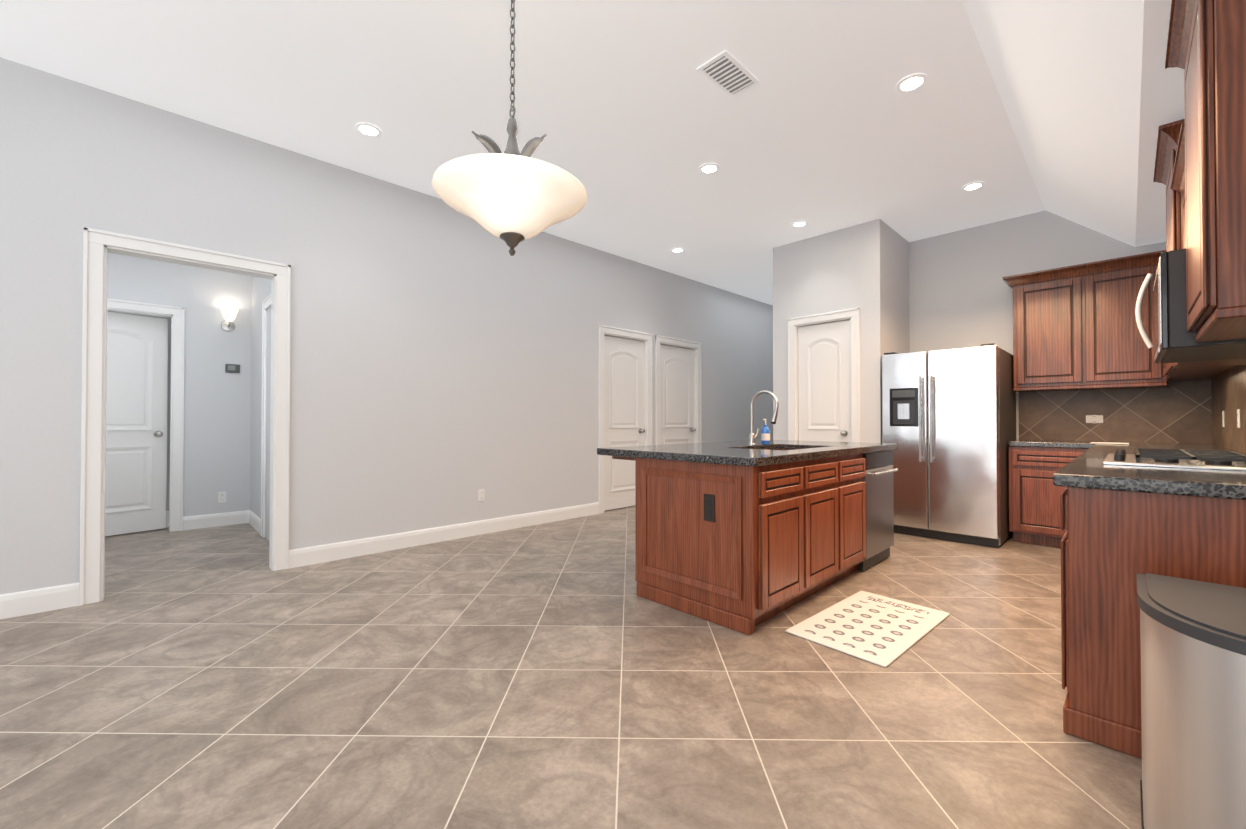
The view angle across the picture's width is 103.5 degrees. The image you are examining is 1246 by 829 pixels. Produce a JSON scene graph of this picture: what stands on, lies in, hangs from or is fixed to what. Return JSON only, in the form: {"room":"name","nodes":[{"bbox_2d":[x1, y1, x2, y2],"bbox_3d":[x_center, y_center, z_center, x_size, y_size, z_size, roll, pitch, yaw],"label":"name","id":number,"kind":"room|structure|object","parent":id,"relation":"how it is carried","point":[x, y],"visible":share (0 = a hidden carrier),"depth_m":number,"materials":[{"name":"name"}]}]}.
{"room":"kitchen","nodes":[
{"label":"kitchen","id":0,"kind":"room"},
{"bbox_2d":[107,253,250,516],"bbox_3d":[-5.503,-0.249,4.013,4.180,2.800,0.120,1,-1,-44],"label":"wall","id":1,"kind":"structure","parent":0,"point":[222,430],"depth_m":5.10,"materials":[{"name":"paint"}]},
{"bbox_2d":[105,311,167,535],"bbox_3d":[-4.898,0.081,4.726,0.746,2.130,0.253,1,-1,-44],"label":"hall door","id":2,"kind":"structure","parent":1,"relation":"in","point":[136,427],"depth_m":4.81,"materials":[{"name":"white wood"}]},
{"bbox_2d":[183,510,247,529],"bbox_3d":[-4.252,1.094,5.119,0.505,0.135,0.016,1,-1,-44],"label":"baseboard","id":3,"kind":"structure","parent":1,"relation":"attached to","point":[238,517],"depth_m":5.11,"materials":[{"name":"white wood"}]},
{"bbox_2d":[218,491,225,502],"bbox_3d":[-4.216,0.862,5.161,0.070,0.115,0.008,1,-1,-44],"label":"outlet","id":4,"kind":"object","parent":1,"relation":"attached to","point":[221,497],"visible":1,"depth_m":5.16,"materials":[{"name":"white plastic"}]},
{"bbox_2d":[220,308,238,331],"bbox_3d":[-4.125,-0.998,5.142,0.160,0.220,0.190,1,-1,-44],"label":"sconce","id":5,"kind":"object","parent":1,"relation":"attached to","point":[229,316],"visible":1,"depth_m":5.13,"materials":[{"name":"white glass"}]},
{"bbox_2d":[225,364,239,372],"bbox_3d":[-4.154,-0.497,5.225,0.120,0.090,0.022,1,-1,-44],"label":"thermostat","id":6,"kind":"object","parent":1,"relation":"attached to","point":[232,368],"visible":1,"depth_m":5.21,"materials":[{"name":"grey plastic"}]},
{"bbox_2d":[247,276,270,541],"bbox_3d":[-3.256,-0.243,4.612,0.120,2.800,2.110,1,-1,-44],"label":"wall","id":7,"kind":"structure","parent":0,"point":[260,287],"depth_m":5.01,"materials":[{"name":"paint"}]},
{"bbox_2d":[248,510,260,533],"bbox_3d":[-3.752,1.093,5.012,0.016,0.135,0.865,1,-1,-44],"label":"baseboard","id":8,"kind":"structure","parent":7,"relation":"attached to","point":[253,519],"depth_m":5.01,"materials":[{"name":"white wood"}]},
{"bbox_2d":[0,57,772,594],"bbox_3d":[-1.274,-0.440,4.984,12.000,3.200,0.120,1,-1,-44],"label":"wall","id":9,"kind":"structure","parent":0,"point":[442,363],"depth_m":3.99,"materials":[{"name":"paint"}]},
{"bbox_2d":[0,582,79,619],"bbox_3d":[-4.325,1.062,1.914,2.965,0.135,0.016,1,-1,-44],"label":"baseboard","id":10,"kind":"structure","parent":9,"relation":"attached to","point":[22,603],"depth_m":2.83,"materials":[{"name":"white wood"}]},
{"bbox_2d":[289,502,598,567],"bbox_3d":[-1.398,1.091,4.753,3.090,0.135,0.016,1,-1,-44],"label":"baseboard","id":11,"kind":"structure","parent":9,"relation":"attached to","point":[305,556],"depth_m":4.39,"materials":[{"name":"white wood"}]},
{"bbox_2d":[478,489,484,500],"bbox_3d":[-1.379,0.778,4.779,0.070,0.115,0.008,1,-1,-44],"label":"outlet","id":12,"kind":"object","parent":9,"relation":"attached to","point":[481,494],"visible":1,"depth_m":4.78,"materials":[{"name":"white plastic"}]},
{"bbox_2d":[604,335,644,510],"bbox_3d":[0.000,0.095,6.207,0.728,2.130,0.184,1,-1,-44],"label":"door","id":13,"kind":"structure","parent":9,"relation":"in","point":[623,392],"depth_m":6.16,"materials":[{"name":"white wood"}]},
{"bbox_2d":[660,344,695,444],"bbox_3d":[0.747,0.103,6.932,0.788,2.130,0.184,1,-1,-44],"label":"door","id":14,"kind":"structure","parent":9,"relation":"in","point":[676,395],"depth_m":6.91,"materials":[{"name":"white wood"}]},
{"bbox_2d":[0,506,1141,828],"bbox_3d":[-0.316,1.200,3.981,12.200,0.100,7.730,1,-1,-44],"label":"floor","id":15,"kind":"structure","parent":0,"point":[562,674],"depth_m":1.95,"materials":[{"name":"tile"}]},
{"bbox_2d":[601,446,897,634],"bbox_3d":[1.054,0.709,3.635,2.122,0.875,1.201,1,-1,-44],"label":"kitchen island","id":16,"kind":"object","parent":15,"relation":"on","point":[746,537],"depth_m":2.85,"materials":[{"name":"brown wood"}]},
{"bbox_2d":[597,446,812,465],"bbox_3d":[0.482,0.244,3.146,0.670,0.045,1.215,1,-1,-44],"label":"island countertop","id":17,"kind":"structure","parent":16,"relation":"on","point":[715,455],"depth_m":2.89,"materials":[{"name":"black stone"}]},
{"bbox_2d":[669,442,780,449],"bbox_3d":[0.774,0.252,3.871,0.784,0.044,0.580,1,-1,-44],"label":"island countertop","id":18,"kind":"structure","parent":16,"relation":"on","point":[744,445],"depth_m":3.85,"materials":[{"name":"black stone"}]},
{"bbox_2d":[761,419,769,443],"bbox_3d":[1.128,0.128,3.881,0.067,0.200,0.067,1,-1,-44],"label":"soap bottle","id":19,"kind":"object","parent":18,"relation":"on","point":[765,435],"visible":0.98,"depth_m":3.86,"materials":[{"name":"blue plastic"}]},
{"bbox_2d":[745,438,896,449],"bbox_3d":[1.541,0.255,4.173,0.760,0.045,1.215,1,-1,-44],"label":"island countertop","id":20,"kind":"structure","parent":16,"relation":"on","point":[789,444],"depth_m":3.84,"materials":[{"name":"black stone"}]},
{"bbox_2d":[809,446,860,457],"bbox_3d":[1.351,0.246,3.278,0.784,0.044,0.195,1,-1,-44],"label":"island countertop","id":21,"kind":"structure","parent":16,"relation":"on","point":[817,450],"depth_m":3.29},
{"bbox_2d":[785,591,949,667],"bbox_3d":[1.358,1.132,2.687,0.920,0.008,0.500,0,-1,-41],"label":"kitchen mat","id":22,"kind":"object","parent":15,"relation":"on","point":[882,631],"visible":0.98,"depth_m":2.62,"materials":[{"name":"fabric"}]},
{"bbox_2d":[882,343,1015,547],"bbox_3d":[3.224,0.268,4.867,1.037,1.773,0.932,1,-1,-44],"label":"refrigerator","id":23,"kind":"object","parent":15,"relation":"on","point":[949,422],"visible":0.88,"depth_m":4.49,"materials":[{"name":"silver metal"}]},
{"bbox_2d":[1008,439,1075,545],"bbox_3d":[3.916,0.697,4.463,0.635,0.917,0.570,1,-1,-44],"label":"base cabinet","id":24,"kind":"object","parent":15,"relation":"on","point":[1026,457],"depth_m":4.36,"materials":[{"name":"brown wood"}]},
{"bbox_2d":[1044,441,1245,758],"bbox_3d":[3.169,0.657,2.879,3.915,0.965,0.663,1,-1,-44],"label":"base cabinet","id":25,"kind":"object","parent":15,"relation":"on","point":[1111,521],"depth_m":1.67,"materials":[{"name":"brown wood"}]},
{"bbox_2d":[1090,442,1128,444],"bbox_3d":[3.909,0.225,3.944,0.160,0.008,0.220,1,-1,-44],"label":"booklet","id":26,"kind":"object","parent":25,"relation":"on","point":[1107,443],"visible":1,"depth_m":3.92,"materials":[{"name":"white paper"}]},
{"bbox_2d":[1137,573,1245,828],"bbox_3d":[1.498,0.793,1.122,0.557,0.657,0.439,1,-1,-44],"label":"trash can","id":27,"kind":"object","parent":15,"relation":"on","point":[1193,680],"visible":1,"depth_m":1.13,"materials":[{"name":"silver plastic"}]},
{"bbox_2d":[0,0,1183,304],"bbox_3d":[-0.316,-1.895,4.011,12.200,0.810,7.730,1,-1,-44],"label":"ceiling","id":28,"kind":"structure","parent":0,"point":[1062,108],"depth_m":3.03,"materials":[{"name":"paint"}]},
{"bbox_2d":[355,123,381,136],"bbox_3d":[-1.785,-2.000,3.444,0.168,0.008,0.168,1,-1,-44],"label":"recessed light","id":29,"kind":"object","parent":28,"relation":"in","point":[368,129],"visible":1,"depth_m":3.44,"materials":[{"name":"white"}]},
{"bbox_2d":[432,0,586,255],"bbox_3d":[-0.409,-1.303,1.816,0.552,1.434,0.552,1,-1,-44],"label":"pendant light","id":30,"kind":"object","parent":28,"relation":"hanging from","point":[512,196],"visible":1,"depth_m":1.69,"materials":[{"name":"white glass"}]},
{"bbox_2d":[671,248,684,252],"bbox_3d":[0.656,-1.976,5.882,0.168,0.008,0.168,1,-1,-44],"label":"recessed light","id":31,"kind":"object","parent":28,"relation":"in","point":[677,250],"visible":1,"depth_m":5.89,"materials":[{"name":"white"}]},
{"bbox_2d":[699,163,719,173],"bbox_3d":[0.698,-1.995,3.972,0.168,0.008,0.168,1,-1,-44],"label":"recessed light","id":32,"kind":"object","parent":28,"relation":"in","point":[709,168],"visible":1,"depth_m":3.97,"materials":[{"name":"white"}]},
{"bbox_2d":[697,50,759,97],"bbox_3d":[0.625,-2.004,2.898,0.360,0.011,0.200,1,-1,-44],"label":"ceiling vent","id":33,"kind":"object","parent":28,"relation":"in","point":[726,72],"visible":1,"depth_m":2.88,"materials":[{"name":"white metal"}]},
{"bbox_2d":[791,221,807,227],"bbox_3d":[1.833,-1.983,5.101,0.168,0.008,0.168,1,-1,-44],"label":"recessed light","id":34,"kind":"object","parent":28,"relation":"in","point":[797,224],"visible":1,"depth_m":5.10,"materials":[{"name":"white"}]},
{"bbox_2d":[896,73,927,92],"bbox_3d":[1.744,-2.005,2.966,0.168,0.008,0.168,1,-1,-44],"label":"recessed light","id":35,"kind":"object","parent":28,"relation":"in","point":[911,83],"visible":1,"depth_m":2.96,"materials":[{"name":"white"}]},
{"bbox_2d":[962,182,984,190],"bbox_3d":[3.051,-1.992,4.276,0.168,0.008,0.168,1,-1,-44],"label":"recessed light","id":36,"kind":"object","parent":28,"relation":"in","point":[972,186],"visible":1,"depth_m":4.28,"materials":[{"name":"white"}]},
{"bbox_2d":[773,246,780,439],"bbox_3d":[2.532,-0.400,6.425,1.970,3.150,0.150,1,-1,-44],"label":"wall","id":37,"kind":"structure","parent":0,"point":[776,250],"depth_m":5.76,"materials":[{"name":"paint"}]},
{"bbox_2d":[781,218,884,442],"bbox_3d":[2.279,-0.411,5.358,0.120,3.150,1.030,1,-1,-44],"label":"wall","id":38,"kind":"structure","parent":0,"point":[864,267],"depth_m":5.17,"materials":[{"name":"paint"}]},
{"bbox_2d":[798,320,850,441],"bbox_3d":[2.219,0.072,5.400,0.184,2.160,0.588,1,-1,-44],"label":"pantry door","id":39,"kind":"structure","parent":38,"relation":"in","point":[824,391],"depth_m":5.38,"materials":[{"name":"white wood"}]},
{"bbox_2d":[885,223,909,353],"bbox_3d":[2.944,-0.411,5.376,0.800,3.150,0.130,1,-1,-44],"label":"wall","id":40,"kind":"structure","parent":0,"point":[897,339],"depth_m":5.31,"materials":[{"name":"paint"}]},
{"bbox_2d":[909,210,1165,439],"bbox_3d":[4.092,-0.416,4.853,0.120,3.150,2.460,1,-1,-44],"label":"wall","id":41,"kind":"structure","parent":0,"point":[960,293],"depth_m":5.11,"materials":[{"name":"paint"}]},
{"bbox_2d":[1010,262,1097,391],"bbox_3d":[4.028,-0.794,4.592,0.334,1.060,0.559,1,-1,-44],"label":"upper cabinet","id":42,"kind":"object","parent":41,"relation":"attached to","point":[1055,311],"depth_m":4.46,"materials":[{"name":"brown wood"}]},
{"bbox_2d":[1094,256,1169,387],"bbox_3d":[4.323,-0.797,4.288,0.334,1.060,0.558,1,-1,-44],"label":"upper cabinet","id":43,"kind":"object","parent":41,"relation":"attached to","point":[1112,276],"depth_m":4.18,"materials":[{"name":"brown wood"}]},
{"bbox_3d":[1.426,-0.458,0.636,9.820,3.150,0.120,1,-1,-44],"label":"wall","id":44,"kind":"structure","parent":0,"visible":0},
{"bbox_2d":[1019,379,1206,442],"bbox_3d":[4.380,-0.045,4.460,0.007,0.600,1.230,1,-1,-44],"label":"backsplash","id":45,"kind":"structure","parent":44,"relation":"attached to","point":[1184,411],"depth_m":4.38,"materials":[{"name":"brown tile"}]},
{"bbox_2d":[1086,415,1102,422],"bbox_3d":[4.325,0.035,4.504,0.008,0.076,0.115,1,-1,-44],"label":"outlet","id":46,"kind":"object","parent":45,"relation":"attached to","point":[1094,418],"visible":1,"depth_m":4.50,"materials":[{"name":"white plastic"}]},
{"bbox_2d":[1162,124,1177,367],"bbox_3d":[3.117,-0.880,2.588,0.639,1.143,0.314,1,-1,-44],"label":"upper cabinet","id":47,"kind":"object","parent":44,"relation":"attached to","point":[1169,158],"depth_m":2.50,"materials":[{"name":"brown wood"}]},
{"bbox_2d":[1162,376,1205,379],"bbox_3d":[4.170,-0.756,3.588,0.516,0.915,0.284,1,-1,-44],"label":"upper cabinet","id":48,"kind":"object","parent":44,"relation":"attached to","point":[1163,377],"depth_m":3.94,"materials":[{"name":"brown wood"}]},
{"bbox_2d":[1130,244,1245,367],"bbox_3d":[2.567,-0.465,2.147,0.750,0.395,0.452,1,-1,-44],"label":"microwave","id":49,"kind":"object","parent":44,"relation":"attached to","point":[1175,310],"depth_m":2.21,"materials":[{"name":"silver metal"}]},
{"bbox_2d":[1162,368,1232,375],"bbox_3d":[3.863,-0.759,3.290,0.580,0.915,0.284,1,-1,-44],"label":"upper cabinet","id":50,"kind":"object","parent":44,"relation":"attached to","point":[1220,370],"depth_m":3.54,"materials":[{"name":"brown wood"}]},
{"bbox_2d":[1166,364,1245,371],"bbox_3d":[3.549,-0.762,2.985,0.535,0.915,0.284,1,-1,-44],"label":"upper cabinet","id":51,"kind":"object","parent":44,"relation":"attached to","point":[1181,367],"depth_m":3.12,"materials":[{"name":"brown wood"}]},
{"bbox_2d":[1178,0,1245,339],"bbox_3d":[2.112,-0.890,1.614,0.640,1.143,0.314,1,-1,-44],"label":"upper cabinet","id":52,"kind":"object","parent":44,"relation":"attached to","point":[1212,38],"depth_m":1.50,"materials":[{"name":"brown wood"}]},
{"bbox_2d":[1207,365,1245,453],"bbox_3d":[3.419,-0.063,2.656,3.900,0.600,0.008,1,-1,-44],"label":"backsplash","id":53,"kind":"structure","parent":44,"relation":"attached to","point":[1226,392],"depth_m":3.34,"materials":[{"name":"brown tile"}]},
{"bbox_2d":[1222,411,1224,426],"bbox_3d":[4.275,0.025,3.497,0.070,0.115,0.008,1,-1,-44],"label":"outlet","id":54,"kind":"object","parent":53,"relation":"attached to","point":[1223,418],"visible":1,"depth_m":3.47,"materials":[{"name":"white plastic"}]},
{"bbox_2d":[1237,409,1239,427],"bbox_3d":[3.772,0.021,3.009,0.070,0.115,0.008,1,-1,-44],"label":"outlet","id":55,"kind":"object","parent":53,"relation":"attached to","point":[1238,418],"visible":1,"depth_m":3.00,"materials":[{"name":"white plastic"}]}
]}

